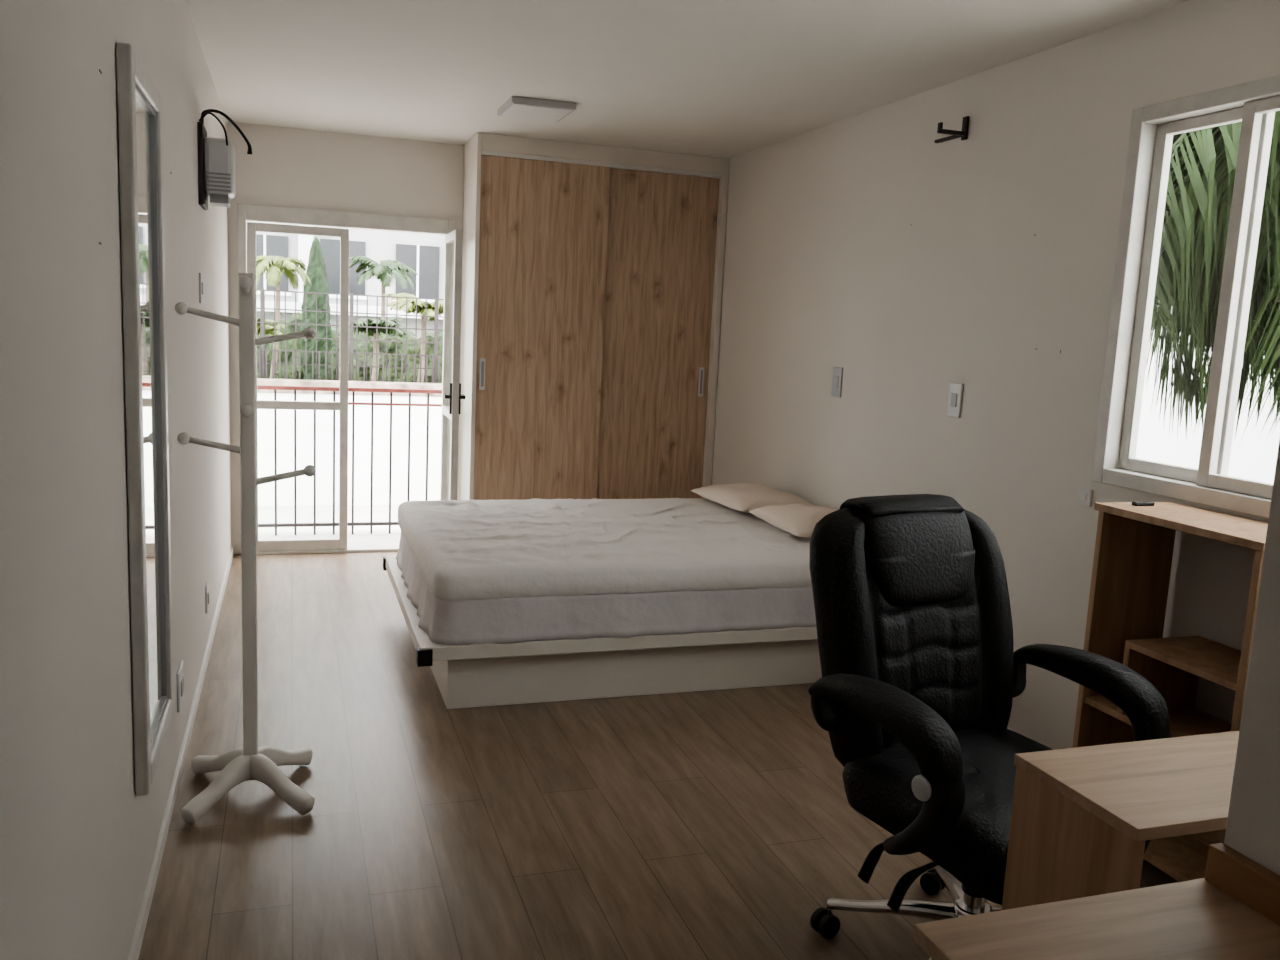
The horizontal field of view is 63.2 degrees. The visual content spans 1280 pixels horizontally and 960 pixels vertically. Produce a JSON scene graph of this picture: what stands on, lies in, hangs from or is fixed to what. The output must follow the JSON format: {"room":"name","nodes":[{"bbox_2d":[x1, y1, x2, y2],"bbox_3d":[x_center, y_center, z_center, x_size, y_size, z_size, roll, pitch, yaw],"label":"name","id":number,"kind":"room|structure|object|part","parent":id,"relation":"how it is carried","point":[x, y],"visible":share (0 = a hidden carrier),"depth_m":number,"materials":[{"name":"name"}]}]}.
{"room":"bedroom","nodes":[
{"label":"bedroom","id":0,"kind":"room"},
{"bbox_2d":[0,0,230,959],"bbox_3d":[-1.262,-0.195,2.427,0.150,2.560,8.300,0,9,-19],"label":"wall","id":1,"kind":"structure","parent":0,"point":[78,843],"depth_m":1.85,"materials":[{"name":"paint"}]},
{"bbox_2d":[116,42,173,795],"bbox_3d":[-1.213,-0.133,2.571,0.030,1.680,0.560,0,9,-19],"label":"wall mirror","id":2,"kind":"object","parent":1,"relation":"attached to","point":[139,101],"visible":1,"depth_m":2.50,"materials":[{"name":"silver metal"}]},
{"bbox_3d":[-1.222,-0.133,2.568,0.012,1.560,0.440,0,9,-19],"label":"glass","id":3,"kind":"part","parent":2,"relation":"part of","materials":[{"name":"silver mirror"}]},
{"bbox_2d":[176,660,183,711],"bbox_3d":[-1.499,0.673,3.396,0.013,0.130,0.140,0,9,-19],"label":"power outlet","id":4,"kind":"object","parent":1,"relation":"attached to","point":[180,673],"visible":1,"depth_m":3.36,"materials":[{"name":"white plastic"}]},
{"bbox_2d":[128,547,233,959],"bbox_3d":[-1.244,1.045,2.635,0.012,0.050,8.000,0,9,-19],"label":"baseboard","id":5,"kind":"structure","parent":1,"relation":"attached to","point":[139,932],"depth_m":3.11,"materials":[{"name":"white paint"}]},
{"bbox_2d":[199,273,203,302],"bbox_3d":[-1.775,-0.776,4.209,0.013,0.120,0.080,0,9,-19],"label":"light switch","id":6,"kind":"object","parent":1,"relation":"attached to","point":[201,292],"visible":1,"depth_m":4.18,"materials":[{"name":"white plastic"}]},
{"bbox_2d":[205,582,208,613],"bbox_3d":[-1.861,0.506,4.475,0.013,0.120,0.080,0,9,-19],"label":"power outlet","id":7,"kind":"object","parent":1,"relation":"attached to","point":[207,583],"visible":1,"depth_m":4.44,"materials":[{"name":"white plastic"}]},
{"bbox_2d":[197,109,251,209],"bbox_3d":[-1.690,-1.306,4.255,0.205,0.382,0.284,0,9,-19],"label":"heater","id":8,"kind":"object","parent":1,"relation":"attached to","point":[216,156],"visible":1,"depth_m":4.17,"materials":[{"name":"metal"}]},
{"bbox_3d":[-1.787,-1.278,4.251,0.020,0.320,0.240,0,9,-19],"label":"plate","id":9,"kind":"part","parent":8,"relation":"part of","materials":[{"name":"metal"}]},
{"bbox_2d":[206,172,230,206],"bbox_3d":[-1.725,-1.190,4.271,0.090,0.116,0.188,0,9,-19],"label":"grille","id":10,"kind":"object","parent":8,"relation":"attached to","point":[218,184],"depth_m":4.19,"materials":[{"name":"grey plastic"}]},
{"bbox_2d":[258,530,400,545],"bbox_3d":[-1.984,0.463,7.026,2.500,0.130,0.570,0,9,-19],"label":"floor","id":11,"kind":"structure","parent":0,"point":[360,537],"depth_m":7.07,"materials":[{"name":"tile"}]},
{"bbox_2d":[257,385,441,535],"bbox_3d":[-2.010,-0.126,7.097,2.460,1.010,0.040,0,9,-19],"label":"balcony railing","id":12,"kind":"object","parent":11,"relation":"on","point":[353,403],"visible":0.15,"depth_m":7.09,"materials":[{"name":"metal"}]},
{"bbox_3d":[-2.030,0.304,7.160,2.460,0.020,0.030,0,9,-19],"label":"rail","id":13,"kind":"part","parent":12,"relation":"part of","materials":[{"name":"metal"}]},
{"bbox_3d":[-1.989,-0.568,7.032,2.460,0.115,0.040,0,9,-19],"label":"rail","id":14,"kind":"part","parent":12,"relation":"part of","materials":[{"name":"white metal"}]},
{"bbox_2d":[227,121,463,553],"bbox_3d":[-1.073,-0.823,6.737,2.950,2.560,0.150,0,9,-19],"label":"wall","id":15,"kind":"structure","parent":0,"point":[285,167],"depth_m":6.25,"materials":[{"name":"paint"}]},
{"bbox_2d":[237,204,464,554],"bbox_3d":[-1.726,-0.544,6.216,1.270,2.100,0.661,0,9,-19],"label":"door","id":16,"kind":"structure","parent":15,"relation":"in","point":[246,212],"depth_m":6.29,"materials":[{"name":"white paint"}]},
{"bbox_2d":[247,222,348,550],"bbox_3d":[-2.087,-0.542,6.363,0.580,1.980,0.040,0,9,-19],"label":"leaf","id":17,"kind":"object","parent":16,"relation":"attached to","point":[252,227],"visible":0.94,"depth_m":6.38,"materials":[{"name":"white paint"}]},
{"bbox_2d":[440,229,462,499],"bbox_3d":[-1.157,-0.494,6.336,0.040,1.980,0.540,0,9,-17],"label":"leaf","id":18,"kind":"object","parent":16,"relation":"attached to","point":[455,237],"visible":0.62,"depth_m":6.15,"materials":[{"name":"white paint"}]},
{"bbox_3d":[-1.099,-0.484,6.147,0.123,0.180,0.117,0,9,-19],"label":"handle","id":19,"kind":"part","parent":16,"relation":"part of","materials":[{"name":"metal"}]},
{"bbox_2d":[138,551,1178,959],"bbox_3d":[0.145,1.125,3.115,3.250,0.120,8.300,0,9,-19],"label":"floor","id":20,"kind":"structure","parent":0,"point":[709,824],"depth_m":3.14,"materials":[{"name":"laminate"}]},
{"bbox_2d":[175,273,315,824],"bbox_3d":[-1.180,0.188,3.138,0.398,1.598,0.423,0,9,-19],"label":"coat rack","id":21,"kind":"object","parent":20,"relation":"on","point":[249,762],"visible":1,"depth_m":3.12,"materials":[{"name":"white paint"}]},
{"bbox_3d":[-1.313,-0.492,2.980,0.036,0.036,0.036,0,9,-19],"label":"knob","id":22,"kind":"part","parent":21,"relation":"part of","materials":[{"name":"white paint"}]},
{"bbox_3d":[-1.331,-0.121,3.035,0.036,0.036,0.036,0,9,-19],"label":"knob","id":23,"kind":"part","parent":21,"relation":"part of","materials":[{"name":"white paint"}]},
{"bbox_3d":[-1.115,-0.557,2.940,0.036,0.036,0.036,0,9,-19],"label":"knob","id":24,"kind":"part","parent":21,"relation":"part of","materials":[{"name":"white paint"}]},
{"bbox_3d":[-1.132,-0.202,2.992,0.036,0.036,0.036,0,9,-19],"label":"knob","id":25,"kind":"part","parent":21,"relation":"part of","materials":[{"name":"white paint"}]},
{"bbox_3d":[-1.178,0.165,3.133,0.042,1.550,0.042,0,9,-19],"label":"post","id":26,"kind":"part","parent":21,"relation":"part of","materials":[{"name":"white paint"}]},
{"bbox_3d":[-1.003,-0.028,3.160,0.036,0.036,0.036,0,9,-19],"label":"knob","id":27,"kind":"part","parent":21,"relation":"part of","materials":[{"name":"white paint"}]},
{"bbox_3d":[-0.984,-0.438,3.099,0.036,0.036,0.036,0,9,-19],"label":"knob","id":28,"kind":"part","parent":21,"relation":"part of","materials":[{"name":"white paint"}]},
{"bbox_2d":[457,133,729,499],"bbox_3d":[-0.324,-0.773,6.647,1.575,2.558,0.495,0,9,-19],"label":"wardrobe","id":29,"kind":"object","parent":20,"relation":"on","point":[592,280],"visible":0.75,"depth_m":6.39,"materials":[{"name":"beige laminate"}]},
{"bbox_3d":[-0.624,-0.722,6.320,0.743,2.355,0.025,0,9,-19],"label":"door","id":30,"kind":"part","parent":29,"relation":"part of","materials":[{"name":"brown wood"}]},
{"bbox_3d":[0.079,-0.730,6.592,0.763,2.355,0.025,0,9,-19],"label":"door","id":31,"kind":"part","parent":29,"relation":"part of","materials":[{"name":"brown wood"}]},
{"bbox_2d":[383,498,821,708],"bbox_3d":[-0.060,0.481,4.951,2.142,0.598,1.597,0,9,-19],"label":"bed","id":32,"kind":"object","parent":20,"relation":"on","point":[505,602],"visible":0.87,"depth_m":4.25,"materials":[{"name":"white fabric"}]},
{"bbox_3d":[-0.031,0.261,4.926,2.057,0.153,1.544,0,9,-19],"label":"mattress","id":33,"kind":"part","parent":32,"relation":"part of","materials":[{"name":"white fabric"}]},
{"bbox_2d":[689,483,812,512],"bbox_3d":[0.606,0.095,5.556,0.460,0.109,0.660,-1,9,-21],"label":"pillow","id":34,"kind":"object","parent":32,"relation":"on","point":[743,497],"visible":0.82,"depth_m":5.41,"materials":[{"name":"beige fabric"}]},
{"bbox_2d":[747,504,836,537],"bbox_3d":[0.826,0.188,4.962,0.440,0.118,0.600,0,9,-16],"label":"pillow","id":35,"kind":"object","parent":32,"relation":"on","point":[800,520],"visible":0.64,"depth_m":4.87,"materials":[{"name":"beige fabric"}]},
{"bbox_2d":[808,494,1171,959],"bbox_3d":[0.810,0.632,2.484,0.797,1.102,0.825,0,9,-19],"label":"office chair","id":36,"kind":"object","parent":20,"relation":"on","point":[922,672],"visible":0.9,"depth_m":2.51,"materials":[{"name":"black leather"}]},
{"bbox_3d":[0.457,0.554,2.478,0.116,0.120,0.044,-2,10,-30],"label":"arm","id":37,"kind":"part","parent":36,"relation":"part of","materials":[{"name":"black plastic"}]},
{"bbox_3d":[0.480,1.091,2.633,0.018,0.050,0.018,0,9,-19],"label":"caster stem","id":38,"kind":"part","parent":36,"relation":"part of","materials":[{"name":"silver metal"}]},
{"bbox_3d":[0.588,0.869,2.408,0.250,0.087,0.023,-4,10,-37],"label":"lever","id":39,"kind":"part","parent":36,"relation":"part of","materials":[{"name":"black plastic"}]},
{"bbox_3d":[0.624,1.055,2.568,0.319,0.086,0.052,6,9,20],"label":"leg","id":40,"kind":"part","parent":36,"relation":"part of","materials":[{"name":"silver metal"}]},
{"bbox_3d":[0.697,0.389,2.649,0.600,0.622,0.264,-2,10,-28],"label":"backrest","id":41,"kind":"part","parent":36,"relation":"part of","materials":[{"name":"black leather"}]},
{"bbox_3d":[0.636,0.887,2.299,0.270,0.086,0.022,-3,10,-36],"label":"lever","id":42,"kind":"part","parent":36,"relation":"part of","materials":[{"name":"black plastic"}]},
{"bbox_2d":[851,508,974,606],"bbox_3d":[0.702,0.189,2.628,0.370,0.250,0.129,-2,10,-28],"label":"cushion","id":43,"kind":"object","parent":36,"relation":"on","point":[910,557],"depth_m":2.57,"materials":[{"name":"black leather"}]},
{"bbox_3d":[0.813,1.046,2.688,0.052,0.086,0.319,3,8,4],"label":"leg","id":44,"kind":"part","parent":36,"relation":"part of","materials":[{"name":"silver metal"}]},
{"bbox_3d":[0.823,0.752,2.438,0.552,0.182,0.532,-2,10,-28],"label":"seat","id":45,"kind":"part","parent":36,"relation":"part of","materials":[{"name":"black leather"}]},
{"bbox_3d":[0.980,1.074,2.548,0.319,0.086,0.052,1,9,-14],"label":"leg","id":46,"kind":"part","parent":36,"relation":"part of","materials":[{"name":"silver metal"}]},
{"bbox_3d":[0.980,0.537,2.760,0.116,0.120,0.044,-2,9,-27],"label":"arm","id":47,"kind":"part","parent":36,"relation":"part of","materials":[{"name":"black plastic"}]},
{"bbox_2d":[913,843,1279,959],"bbox_3d":[0.793,1.024,0.842,0.505,0.805,1.365,0,9,-19],"label":"writing desk","id":48,"kind":"object","parent":20,"relation":"on","point":[1232,912],"visible":1,"depth_m":1.37,"materials":[{"name":"brown wood"}]},
{"bbox_3d":[1.039,0.653,0.861,0.025,0.054,1.360,0,9,-19],"label":"trim","id":49,"kind":"part","parent":48,"relation":"part of","materials":[{"name":"brown wood"}]},
{"bbox_2d":[1002,731,1238,909],"bbox_3d":[1.345,0.899,2.050,1.310,0.750,0.300,0,9,-19],"label":"console desk","id":50,"kind":"object","parent":20,"relation":"on","point":[1082,818],"visible":0.7,"depth_m":1.83,"materials":[{"name":"brown wood"}]},
{"bbox_2d":[1175,829,1225,855],"bbox_3d":[1.454,0.594,2.037,1.049,0.088,0.280,0,9,-19],"label":"shelf","id":51,"kind":"object","parent":50,"relation":"attached to","point":[1201,842],"depth_m":1.80,"materials":[{"name":"brown wood"}]},
{"bbox_2d":[1072,502,1267,881],"bbox_3d":[1.574,0.626,2.979,0.295,1.040,0.580,0,9,-19],"label":"bookcase","id":52,"kind":"object","parent":20,"relation":"on","point":[1134,545],"visible":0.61,"depth_m":3.10,"materials":[{"name":"brown wood"}]},
{"bbox_2d":[1132,501,1154,505],"bbox_3d":[1.505,0.070,3.110,0.070,0.012,0.020,0,9,-19],"label":"remote control","id":53,"kind":"object","parent":52,"relation":"on","point":[1135,503],"visible":1,"depth_m":3.10,"materials":[{"name":"black plastic"}]},
{"bbox_2d":[185,0,1188,158],"bbox_3d":[0.271,-1.538,2.721,3.250,0.150,8.300,0,9,-19],"label":"ceiling","id":54,"kind":"structure","parent":0,"point":[728,79],"depth_m":4.18,"materials":[{"name":"paint"}]},
{"bbox_2d":[497,96,575,121],"bbox_3d":[-0.520,-1.845,5.187,0.320,0.033,0.370,0,9,-19],"label":"ceiling lamp","id":55,"kind":"object","parent":54,"relation":"attached to","point":[515,106],"depth_m":5.09,"materials":[{"name":"white plastic"}]},
{"bbox_2d":[711,0,1279,749],"bbox_3d":[1.677,-0.202,3.412,0.150,2.560,8.300,0,9,-19],"label":"wall","id":56,"kind":"structure","parent":0,"point":[826,266],"depth_m":4.12,"materials":[{"name":"paint"}]},
{"bbox_2d":[831,367,842,397],"bbox_3d":[0.987,-0.491,5.214,0.013,0.150,0.090,0,9,-19],"label":"light switch","id":57,"kind":"object","parent":56,"relation":"attached to","point":[837,377],"visible":1,"depth_m":5.20,"materials":[{"name":"white plastic"}]},
{"bbox_2d":[934,116,968,142],"bbox_3d":[1.234,-1.440,4.283,0.130,0.090,0.210,0,9,-19],"label":"wall hook","id":58,"kind":"object","parent":56,"relation":"attached to","point":[963,134],"visible":1,"depth_m":4.21,"materials":[{"name":"metal"}]},
{"bbox_2d":[947,382,962,417],"bbox_3d":[1.297,-0.330,4.288,0.013,0.140,0.085,0,9,-19],"label":"power outlet","id":59,"kind":"object","parent":56,"relation":"attached to","point":[955,389],"visible":1,"depth_m":4.28,"materials":[{"name":"white plastic"}]},
{"bbox_2d":[1077,487,1092,506],"bbox_3d":[1.533,0.058,3.587,0.013,0.060,0.060,0,9,-19],"label":"light switch","id":60,"kind":"object","parent":56,"relation":"attached to","point":[1084,494],"visible":1,"depth_m":3.58,"materials":[{"name":"white plastic"}]},
{"bbox_2d":[1091,74,1279,518],"bbox_3d":[1.853,-0.486,2.784,0.115,1.218,1.478,0,9,-19],"label":"window","id":61,"kind":"structure","parent":56,"relation":"in","point":[1145,120],"depth_m":3.22,"materials":[{"name":"white paint"}]},
{"bbox_3d":[1.717,-0.560,3.243,0.030,1.116,0.408,0,9,-19],"label":"sash","id":62,"kind":"part","parent":61,"relation":"part of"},
{"bbox_3d":[1.814,-0.496,2.838,0.030,1.116,0.530,0,9,-19],"label":"sash","id":63,"kind":"part","parent":61,"relation":"part of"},
{"bbox_2d":[1224,439,1279,874],"bbox_3d":[1.863,0.231,0.535,1.328,2.560,2.360,0,9,-19],"label":"wall partition","id":64,"kind":"structure","parent":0,"point":[1253,820],"depth_m":1.44,"materials":[{"name":"paint"}]},
{"label":"outside","id":65,"kind":"structure","parent":0,"visible":0},
{"bbox_2d":[258,505,400,531],"bbox_3d":[-1.649,-0.901,20.647,70.000,0.100,80.000,0,9,-19],"label":"ground","id":66,"kind":"structure","parent":65,"point":[266,514],"depth_m":11.05,"materials":[{"name":"concrete"}]},
{"bbox_2d":[247,221,444,338],"bbox_3d":[-4.892,-6.454,23.988,22.000,9.700,2.000,0,9,-19],"label":"facade","id":67,"kind":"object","parent":66,"relation":"on","point":[380,245],"visible":0.02,"depth_m":22.91,"materials":[{"name":"white paint"}]},
{"bbox_2d":[256,234,439,298],"bbox_3d":[-6.405,-6.121,22.446,10.550,4.150,0.060,0,9,-19],"label":"windows","id":68,"kind":"structure","parent":67,"relation":"attached to","point":[406,254],"depth_m":22.74,"materials":[{"name":"grey glass"}]},
{"bbox_2d":[257,393,441,505],"bbox_3d":[-2.453,-0.350,12.035,21.000,1.250,0.200,0,9,-19],"label":"wall","id":69,"kind":"structure","parent":66,"relation":"on","point":[381,413],"depth_m":11.67,"materials":[{"name":"paint"}]},
{"bbox_2d":[257,378,441,396],"bbox_3d":[-2.420,-1.036,11.934,21.000,0.140,0.260,0,9,-19],"label":"wall cap","id":70,"kind":"object","parent":69,"relation":"on","point":[260,381],"depth_m":11.55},
{"bbox_2d":[257,225,443,318],"bbox_3d":[-4.484,-6.255,22.770,22.000,9.700,0.600,0,9,-19],"label":"building","id":71,"kind":"structure","parent":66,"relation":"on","point":[304,241],"depth_m":22.13,"materials":[{"name":"white paint"}]},
{"bbox_2d":[1136,295,1279,483],"bbox_3d":[5.663,-2.710,3.539,0.200,9.150,19.900,0,9,-19],"label":"wall","id":72,"kind":"structure","parent":66,"relation":"on","point":[1254,458],"depth_m":7.77,"materials":[{"name":"paint"}]},
{"bbox_2d":[1145,111,1279,443],"bbox_3d":[2.963,-0.209,4.816,2.166,3.590,2.197,3,8,5],"label":"palm","id":73,"kind":"object","parent":66,"relation":"on","point":[1202,169],"visible":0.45,"depth_m":4.34,"materials":[{"name":"green plant"}]},
{"bbox_3d":[-4.195,-1.087,17.227,21.000,1.030,10.750,0,9,-19],"label":"garden bed","id":74,"kind":"object","parent":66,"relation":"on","visible":0},
{"bbox_2d":[257,318,286,335],"bbox_3d":[-4.555,-1.423,12.200,0.786,1.039,0.712,0,9,-19],"label":"palm","id":75,"kind":"object","parent":74,"relation":"on","point":[269,327],"visible":0.19,"depth_m":12.10,"materials":[{"name":"green plant"}]},
{"bbox_2d":[256,255,310,378],"bbox_3d":[-4.632,-1.963,13.274,0.830,1.782,0.724,0,9,-19],"label":"palm","id":76,"kind":"object","parent":74,"relation":"on","point":[286,264],"visible":0.86,"depth_m":13.12,"materials":[{"name":"green plant"}]},
{"bbox_2d":[300,237,332,379],"bbox_3d":[-4.641,-2.386,14.920,0.443,2.170,0.466,0,9,-19],"label":"cypress tree","id":77,"kind":"object","parent":74,"relation":"on","point":[316,272],"visible":0.73,"depth_m":14.78,"materials":[{"name":"green plant"}]},
{"bbox_2d":[257,312,442,382],"bbox_3d":[-3.979,-2.057,16.575,13.000,1.098,1.248,0,9,-19],"label":"hedge","id":78,"kind":"object","parent":74,"relation":"on","point":[290,328],"visible":0.07,"depth_m":16.14,"materials":[{"name":"green plant"}]},
{"bbox_2d":[257,288,443,382],"bbox_3d":[-2.478,-1.444,12.072,15.020,1.340,0.080,0,9,-19],"label":"fence","id":79,"kind":"object","parent":74,"relation":"on","point":[435,368],"visible":0.16,"depth_m":11.78,"materials":[{"name":"grey metal"}]},
{"bbox_2d":[335,316,414,380],"bbox_3d":[-3.467,-1.606,13.624,1.020,1.089,0.906,0,9,-19],"label":"palm","id":80,"kind":"object","parent":74,"relation":"on","point":[391,320],"visible":0.73,"depth_m":13.49,"materials":[{"name":"green plant"}]},
{"bbox_2d":[349,256,417,319],"bbox_3d":[-4.415,-2.783,17.907,1.047,2.070,1.124,-5,11,-43],"label":"palm","id":81,"kind":"object","parent":74,"relation":"on","point":[382,270],"visible":0.96,"depth_m":17.62,"materials":[{"name":"green plant"}]},
{"bbox_2d":[383,293,443,382],"bbox_3d":[-3.100,-1.964,14.988,1.177,1.430,1.217,0,9,-19],"label":"palm","id":82,"kind":"object","parent":74,"relation":"on","point":[411,303],"visible":0.6,"depth_m":14.76,"materials":[{"name":"green plant"}]}
]}

